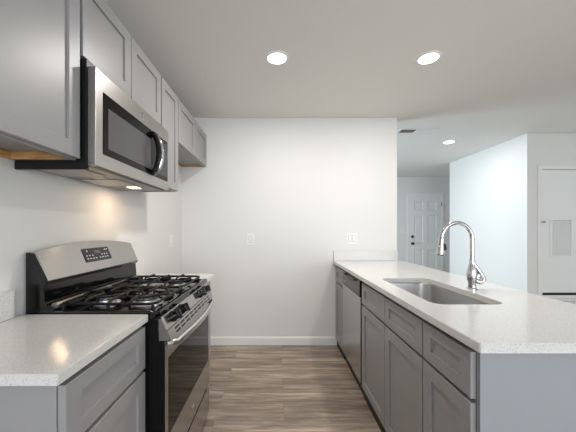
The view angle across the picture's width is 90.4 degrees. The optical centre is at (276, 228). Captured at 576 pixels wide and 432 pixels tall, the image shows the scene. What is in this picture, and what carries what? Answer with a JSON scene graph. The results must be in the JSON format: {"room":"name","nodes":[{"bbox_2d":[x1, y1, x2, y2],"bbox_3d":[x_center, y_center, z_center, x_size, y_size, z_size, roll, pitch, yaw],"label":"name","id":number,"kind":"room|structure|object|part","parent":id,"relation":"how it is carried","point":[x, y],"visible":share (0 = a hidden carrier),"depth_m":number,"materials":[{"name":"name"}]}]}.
{"room":"kitchen","nodes":[
{"label":"kitchen","id":0,"kind":"room"},
{"bbox_2d":[0,157,181,316],"bbox_3d":[-1.104,0.025,1.797,0.150,2.449,9.894,0,0,0],"label":"wall","id":1,"kind":"structure","parent":0,"point":[39,210],"depth_m":1.45,"materials":[{"name":"white paint"}]},
{"bbox_2d":[0,290,13,321],"bbox_3d":[-1.018,0.288,0.887,0.019,0.105,0.426,0,0,0],"label":"backsplash","id":2,"kind":"structure","parent":1,"relation":"attached to","point":[7,297],"depth_m":1.07,"materials":[{"name":"white stone"}]},
{"bbox_2d":[0,0,79,159],"bbox_3d":[-0.893,-0.640,0.864,0.269,0.746,0.488,0,0,0],"label":"upper cabinet","id":3,"kind":"object","parent":1,"relation":"attached to","point":[40,39],"visible":1,"depth_m":0.94,"materials":[{"name":"gray painted wood"},{"name":"raw wood underside"}]},
{"bbox_2d":[80,0,160,124],"bbox_3d":[-0.893,-0.844,1.495,0.269,0.338,0.762,0,0,0],"label":"upper cabinet","id":4,"kind":"object","parent":1,"relation":"attached to","point":[105,41],"visible":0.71,"depth_m":1.37,"materials":[{"name":"grey"}]},
{"bbox_2d":[15,58,167,190],"bbox_3d":[-0.837,-0.451,1.496,0.379,0.434,0.757,0,0,0],"label":"microwave","id":5,"kind":"object","parent":4,"relation":"attached to","point":[123,147],"visible":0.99,"depth_m":1.27,"materials":[{"name":"silver metal"}]},
{"bbox_3d":[-0.883,-0.254,1.501,0.274,0.010,0.740,0,0,0],"label":"plate","id":6,"kind":"part","parent":5,"relation":"part of","materials":[{"name":"silver metal"}]},
{"bbox_3d":[-0.727,-0.444,1.496,0.033,0.388,0.755,0,0,0],"label":"door","id":7,"kind":"part","parent":5,"relation":"part of","materials":[{"name":"silver metal"}]},
{"bbox_3d":[-0.709,-0.431,1.508,0.003,0.253,0.683,0,0,0],"label":"black glass","id":8,"kind":"part","parent":5,"relation":"part of","materials":[{"name":"black"}]},
{"bbox_3d":[-0.681,-0.428,1.640,0.068,0.250,0.022,0,0,0],"label":"handle","id":9,"kind":"part","parent":5,"relation":"part of","materials":[{"name":"silver metal"}]},
{"bbox_3d":[-0.768,-0.844,1.304,0.019,0.330,0.369,0,0,0],"label":"door","id":10,"kind":"part","parent":4,"relation":"part of","materials":[{"name":"grey"}]},
{"bbox_3d":[-0.768,-0.844,1.683,0.019,0.330,0.377,0,0,0],"label":"door","id":11,"kind":"part","parent":4,"relation":"part of","materials":[{"name":"grey"}]},
{"bbox_2d":[142,76,177,191],"bbox_3d":[-0.893,-0.649,2.042,0.269,0.728,0.321,0,0,0],"label":"upper cabinet","id":12,"kind":"object","parent":1,"relation":"attached to","point":[169,100],"visible":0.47,"depth_m":2.08,"materials":[{"name":"gray painted wood"},{"name":"raw wood underside"}]},
{"bbox_3d":[-0.768,-0.649,2.043,0.019,0.720,0.309,0,0,0],"label":"door","id":13,"kind":"part","parent":12,"relation":"part of","materials":[{"name":"grey"}]},
{"bbox_2d":[170,235,172,246],"bbox_3d":[-1.024,0.117,2.776,0.008,0.120,0.072,0,0,0],"label":"wall outlet","id":14,"kind":"object","parent":1,"relation":"attached to","point":[171,236],"visible":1,"depth_m":2.77,"materials":[{"name":"white plastic"}]},
{"bbox_2d":[178,99,205,166],"bbox_3d":[-0.893,-0.841,2.647,0.269,0.345,0.875,0,0,0],"label":"upper cabinet","id":15,"kind":"object","parent":1,"relation":"attached to","point":[191,138],"visible":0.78,"depth_m":2.60,"materials":[{"name":"gray painted wood"},{"name":"raw wood underside"}]},
{"bbox_3d":[-0.768,-0.841,2.436,0.019,0.337,0.443,0,0,0],"label":"door","id":16,"kind":"part","parent":15,"relation":"part of","materials":[{"name":"grey"}]},
{"bbox_3d":[-0.768,-0.841,2.869,0.019,0.337,0.412,0,0,0],"label":"door","id":17,"kind":"part","parent":15,"relation":"part of","materials":[{"name":"grey"}]},
{"bbox_2d":[182,118,396,336],"bbox_3d":[0.133,0.025,3.149,2.324,2.449,0.120,0,0,0],"label":"wall","id":18,"kind":"structure","parent":0,"point":[297,185],"depth_m":3.09,"materials":[{"name":"white paint"}]},
{"bbox_2d":[247,234,253,244],"bbox_3d":[-0.285,0.110,3.084,0.074,0.122,0.009,0,0,0],"label":"light switch","id":19,"kind":"object","parent":18,"relation":"attached to","point":[250,237],"visible":1,"depth_m":3.08,"materials":[{"name":"white plastic"}]},
{"bbox_2d":[210,337,336,344],"bbox_3d":[-0.170,1.206,3.082,1.719,0.088,0.014,0,0,0],"label":"baseboard","id":20,"kind":"structure","parent":18,"relation":"attached to","point":[213,340],"depth_m":3.08,"materials":[{"name":"white"}]},
{"bbox_2d":[347,233,356,243],"bbox_3d":[0.810,0.103,3.084,0.110,0.122,0.009,0,0,0],"label":"light switch","id":21,"kind":"object","parent":18,"relation":"attached to","point":[351,237],"visible":1,"depth_m":3.08,"materials":[{"name":"white plastic"}]},
{"bbox_2d":[334,251,397,260],"bbox_3d":[0.953,0.287,3.078,0.685,0.107,0.020,0,0,0],"label":"backsplash","id":22,"kind":"structure","parent":18,"relation":"attached to","point":[338,255],"depth_m":3.07,"materials":[{"name":"white stone"}]},
{"bbox_2d":[201,345,380,431],"bbox_3d":[1.635,1.290,1.797,5.629,0.080,9.894,0,0,0],"label":"floor","id":23,"kind":"structure","parent":0,"point":[253,388],"depth_m":2.20,"materials":[{"name":"brown wood"}]},
{"bbox_2d":[0,327,144,431],"bbox_3d":[-0.774,0.812,0.922,0.503,0.876,0.435,0,0,0],"label":"base cabinet","id":24,"kind":"object","parent":23,"relation":"on","point":[107,394],"visible":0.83,"depth_m":0.82,"materials":[{"name":"grey"}]},
{"bbox_2d":[0,314,147,385],"bbox_3d":[-0.772,0.357,0.912,0.510,0.030,0.476,0,0,0],"label":"countertop","id":25,"kind":"structure","parent":24,"relation":"on","point":[36,349],"depth_m":0.86,"materials":[{"name":"white stone"}]},
{"bbox_3d":[-0.532,0.470,0.922,0.019,0.165,0.429,0,0,0],"label":"drawer","id":26,"kind":"part","parent":24,"relation":"part of","materials":[{"name":"grey"}]},
{"bbox_3d":[-0.532,0.866,0.922,0.019,0.598,0.429,0,0,0],"label":"door","id":27,"kind":"part","parent":24,"relation":"part of","materials":[{"name":"grey"}]},
{"bbox_2d":[26,241,213,431],"bbox_3d":[-0.703,0.657,1.534,0.629,1.186,0.757,0,0,0],"label":"gas range","id":28,"kind":"object","parent":23,"relation":"on","point":[84,277],"visible":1,"depth_m":1.32,"materials":[{"name":"silver"}]},
{"bbox_3d":[-0.915,0.318,1.534,0.029,0.030,0.717,0,0,0],"label":"riser moulding","id":29,"kind":"part","parent":28,"relation":"part of","materials":[{"name":"silver metal"}]},
{"bbox_3d":[-0.800,0.336,1.341,0.122,0.018,0.122,0,0,0],"label":"burner","id":30,"kind":"part","parent":28,"relation":"part of","materials":[{"name":"silver metal"}]},
{"bbox_2d":[26,278,206,318],"bbox_3d":[-0.743,0.347,1.534,0.549,0.035,0.757,0,0,0],"label":"cooktop","id":31,"kind":"object","parent":28,"relation":"in","point":[165,309],"depth_m":1.29,"materials":[{"name":"black metal"}]},
{"bbox_3d":[-0.800,0.336,1.728,0.122,0.018,0.122,0,0,0],"label":"burner","id":32,"kind":"part","parent":28,"relation":"part of","materials":[{"name":"silver metal"}]},
{"bbox_3d":[-0.610,0.336,1.341,0.145,0.018,0.145,0,0,0],"label":"burner","id":33,"kind":"part","parent":28,"relation":"part of","materials":[{"name":"silver metal"}]},
{"bbox_3d":[-0.446,0.381,1.262,0.044,0.051,0.050,0,0,0],"label":"knob","id":34,"kind":"part","parent":28,"relation":"part of","materials":[{"name":"black"}]},
{"bbox_3d":[-0.610,0.336,1.728,0.134,0.018,0.134,0,0,0],"label":"burner","id":35,"kind":"part","parent":28,"relation":"part of","materials":[{"name":"silver metal"}]},
{"bbox_3d":[-0.473,0.386,1.534,0.054,0.058,0.755,0,0,0],"label":"control panel","id":36,"kind":"part","parent":28,"relation":"part of","materials":[{"name":"silver metal"}]},
{"bbox_3d":[-0.446,0.381,1.372,0.044,0.051,0.050,0,0,0],"label":"knob","id":37,"kind":"part","parent":28,"relation":"part of","materials":[{"name":"black"}]},
{"bbox_3d":[-0.454,0.433,1.534,0.052,0.039,0.751,0,0,0],"label":"vent trim","id":38,"kind":"part","parent":28,"relation":"part of","materials":[{"name":"silver metal"}]},
{"bbox_3d":[-0.464,0.739,1.534,0.024,0.567,0.753,0,0,0],"label":"oven door","id":39,"kind":"part","parent":28,"relation":"part of","materials":[{"name":"silver metal"}]},
{"bbox_3d":[-0.423,0.475,1.534,0.069,0.042,0.736,0,0,0],"label":"handle","id":40,"kind":"part","parent":28,"relation":"part of","materials":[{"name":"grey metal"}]},
{"bbox_3d":[-0.465,1.129,1.534,0.023,0.173,0.753,0,0,0],"label":"storage drawer","id":41,"kind":"part","parent":28,"relation":"part of","materials":[{"name":"silver metal"}]},
{"bbox_3d":[-0.446,0.381,1.697,0.044,0.051,0.050,0,0,0],"label":"knob","id":42,"kind":"part","parent":28,"relation":"part of","materials":[{"name":"black"}]},
{"bbox_2d":[207,281,209,384],"bbox_3d":[-0.768,0.812,2.060,0.516,0.876,0.270,0,0,0],"label":"base cabinet","id":43,"kind":"object","parent":23,"relation":"on","point":[208,283],"visible":0.04,"depth_m":2.16,"materials":[{"name":"grey"}]},
{"bbox_2d":[140,274,214,282],"bbox_3d":[-0.752,0.357,2.054,0.550,0.030,0.272,0,0,0],"label":"countertop","id":44,"kind":"structure","parent":43,"relation":"on","point":[209,277],"depth_m":2.10,"materials":[{"name":"white stone"}]},
{"bbox_3d":[-0.519,0.866,2.060,0.019,0.598,0.264,0,0,0],"label":"door","id":45,"kind":"part","parent":43,"relation":"part of","materials":[{"name":"grey"}]},
{"bbox_2d":[336,266,344,359],"bbox_3d":[0.932,0.812,2.908,0.605,0.876,0.345,0,0,0],"label":"base cabinet","id":46,"kind":"object","parent":23,"relation":"on","point":[339,272],"visible":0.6,"depth_m":2.92,"materials":[{"name":"grey"}]},
{"bbox_3d":[0.639,0.476,2.906,0.019,0.153,0.336,0,0,0],"label":"drawer","id":47,"kind":"part","parent":46,"relation":"part of","materials":[{"name":"grey"}]},
{"bbox_3d":[0.639,0.870,2.906,0.019,0.605,0.336,0,0,0],"label":"door","id":48,"kind":"part","parent":46,"relation":"part of","materials":[{"name":"grey"}]},
{"bbox_2d":[343,270,363,394],"bbox_3d":[0.911,0.812,2.432,0.648,0.875,0.593,0,0,0],"label":"dishwasher","id":49,"kind":"object","parent":23,"relation":"on","point":[352,286],"visible":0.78,"depth_m":2.34,"materials":[{"name":"silver metal"}]},
{"bbox_3d":[0.609,0.407,2.440,0.044,0.019,0.351,0,0,0],"label":"handle","id":50,"kind":"part","parent":49,"relation":"part of","materials":[{"name":"black"}]},
{"bbox_3d":[0.641,0.451,2.443,0.035,0.121,0.566,0,0,0],"label":"control panel","id":51,"kind":"part","parent":49,"relation":"part of","materials":[{"name":"black"}]},
{"bbox_2d":[362,283,427,431],"bbox_3d":[0.932,0.812,1.684,0.605,0.876,0.888,0,0,0],"label":"base cabinet","id":52,"kind":"object","parent":23,"relation":"on","point":[392,334],"visible":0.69,"depth_m":1.58,"materials":[{"name":"grey"}]},
{"bbox_3d":[0.639,0.476,1.903,0.019,0.153,0.445,0,0,0],"label":"drawer","id":53,"kind":"part","parent":52,"relation":"part of","materials":[{"name":"grey"}]},
{"bbox_3d":[0.639,0.870,1.903,0.019,0.605,0.445,0,0,0],"label":"door","id":54,"kind":"part","parent":52,"relation":"part of","materials":[{"name":"grey"}]},
{"bbox_3d":[0.639,0.476,1.458,0.019,0.153,0.431,0,0,0],"label":"drawer","id":55,"kind":"part","parent":52,"relation":"part of","materials":[{"name":"grey"}]},
{"bbox_3d":[0.639,0.870,1.458,0.019,0.605,0.431,0,0,0],"label":"door","id":56,"kind":"part","parent":52,"relation":"part of","materials":[{"name":"grey"}]},
{"bbox_2d":[333,261,575,352],"bbox_3d":[0.981,0.357,1.972,0.748,0.030,2.233,0,0,0],"label":"countertop","id":57,"kind":"structure","parent":52,"relation":"on","point":[514,321],"depth_m":1.19,"materials":[{"name":"white stone"}]},
{"bbox_2d":[391,283,489,304],"bbox_3d":[0.882,0.467,1.640,0.386,0.186,0.740,0,0,0],"label":"undermount sink","id":58,"kind":"object","parent":57,"relation":"in","point":[429,292],"visible":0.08,"depth_m":1.87,"materials":[{"name":"silver metal"}]},
{"bbox_2d":[436,221,485,289],"bbox_3d":[1.044,0.148,1.627,0.264,0.387,0.061,0,0,0],"label":"kitchen faucet","id":59,"kind":"object","parent":57,"relation":"on","point":[474,275],"visible":1,"depth_m":1.62,"materials":[{"name":"silver metal"}]},
{"bbox_3d":[1.025,0.088,1.630,0.196,0.268,0.023,0,0,0],"label":"spout","id":60,"kind":"part","parent":59,"relation":"part of","materials":[{"name":"silver metal"}]},
{"bbox_3d":[1.143,0.251,1.615,0.065,0.123,0.037,0,0,0],"label":"lever handle","id":61,"kind":"part","parent":59,"relation":"part of","materials":[{"name":"silver metal"}]},
{"bbox_2d":[423,322,575,431],"bbox_3d":[0.943,0.811,1.075,0.625,0.877,0.325,0,0,0],"label":"base cabinet","id":62,"kind":"object","parent":23,"relation":"on","point":[450,365],"depth_m":0.91,"materials":[{"name":"grey"}]},
{"bbox_3d":[0.639,0.476,1.083,0.019,0.153,0.303,0,0,0],"label":"drawer","id":63,"kind":"part","parent":62,"relation":"part of","materials":[{"name":"grey"}]},
{"bbox_3d":[0.639,0.870,1.083,0.019,0.605,0.303,0,0,0],"label":"door","id":64,"kind":"part","parent":62,"relation":"part of","materials":[{"name":"grey"}]},
{"bbox_3d":[0.952,0.811,0.920,0.607,0.877,0.017,0,0,0],"label":"end panel","id":65,"kind":"part","parent":62,"relation":"part of","materials":[{"name":"grey wood"}]},
{"bbox_2d":[105,0,575,176],"bbox_3d":[1.635,-1.239,1.797,5.629,0.080,9.894,0,0,0],"label":"ceiling","id":66,"kind":"structure","parent":0,"point":[505,71],"depth_m":2.08,"materials":[{"name":"white paint"}]},
{"bbox_2d":[265,51,288,64],"bbox_3d":[0.000,-1.195,2.005,0.166,0.006,0.166,0,0,0],"label":"recessed light","id":67,"kind":"object","parent":66,"relation":"in","point":[273,57],"visible":1,"depth_m":1.99,"materials":[{"name":"white"}]},
{"bbox_2d":[397,128,437,133],"bbox_3d":[1.695,-1.194,3.490,0.450,0.010,0.180,0,0,0],"label":"ceiling vent","id":68,"kind":"object","parent":66,"relation":"in","point":[401,130],"visible":0.93,"depth_m":3.48,"materials":[{"name":"white"}]},
{"bbox_2d":[415,51,441,64],"bbox_3d":[1.062,-1.195,2.005,0.166,0.006,0.166,0,0,0],"label":"recessed light","id":69,"kind":"object","parent":66,"relation":"in","point":[430,57],"visible":1,"depth_m":1.99,"materials":[{"name":"white"}]},
{"bbox_2d":[442,140,455,143],"bbox_3d":[2.370,-1.195,3.940,0.166,0.006,0.166,0,0,0],"label":"recessed light","id":70,"kind":"object","parent":66,"relation":"in","point":[448,141],"visible":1,"depth_m":3.94,"materials":[{"name":"white"}]},
{"bbox_2d":[397,177,449,272],"bbox_3d":[1.635,0.025,6.669,5.329,2.449,0.150,0,0,0],"label":"wall","id":71,"kind":"structure","parent":0,"point":[404,184],"depth_m":6.59,"materials":[{"name":"white paint"}]},
{"bbox_2d":[407,192,443,270],"bbox_3d":[3.415,0.204,6.585,0.844,2.092,0.018,0,0,0],"label":"trim","id":72,"kind":"structure","parent":71,"relation":"attached to","point":[408,193],"depth_m":6.58,"materials":[{"name":"white"}]},
{"bbox_2d":[410,195,441,270],"bbox_3d":[3.422,0.230,6.558,0.734,2.020,0.083,0,0,0],"label":"door","id":73,"kind":"structure","parent":71,"relation":"in","point":[425,210],"depth_m":6.58,"materials":[{"name":"white paint"}]},
{"bbox_2d":[450,133,575,298],"bbox_3d":[3.719,0.025,4.391,1.163,2.449,1.609,0,0,0],"label":"wall","id":74,"kind":"structure","parent":0,"point":[494,190],"depth_m":3.94,"materials":[{"name":"white paint"}]},
{"bbox_2d":[538,165,575,297],"bbox_3d":[3.643,0.228,3.578,0.755,2.045,0.018,0,0,0],"label":"trim","id":75,"kind":"structure","parent":74,"relation":"attached to","point":[540,167],"depth_m":3.57,"materials":[{"name":"white"}]},
{"bbox_2d":[541,170,575,294],"bbox_3d":[3.631,0.043,3.586,0.675,1.569,0.058,0,0,0],"label":"door","id":76,"kind":"structure","parent":74,"relation":"in","point":[558,221],"depth_m":3.59,"materials":[{"name":"white paint"}]},
{"bbox_2d":[550,218,572,256],"bbox_3d":[3.565,0.110,3.597,0.290,0.490,0.032,0,0,0],"label":"vent","id":77,"kind":"object","parent":76,"relation":"attached to","point":[561,229],"depth_m":3.58,"materials":[{"name":"white"}]},
{"bbox_2d":[556,299,575,304],"bbox_3d":[3.660,1.022,3.582,0.480,0.295,0.008,0,0,0],"label":"air vent","id":78,"kind":"object","parent":74,"relation":"in","point":[573,301],"visible":0.06,"depth_m":3.58,"materials":[{"name":"white"}]},
{"bbox_3d":[3.660,1.022,3.582,0.480,0.295,0.008,0,0,0],"label":"frame","id":79,"kind":"part","parent":78,"relation":"part of","materials":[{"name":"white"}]}
]}

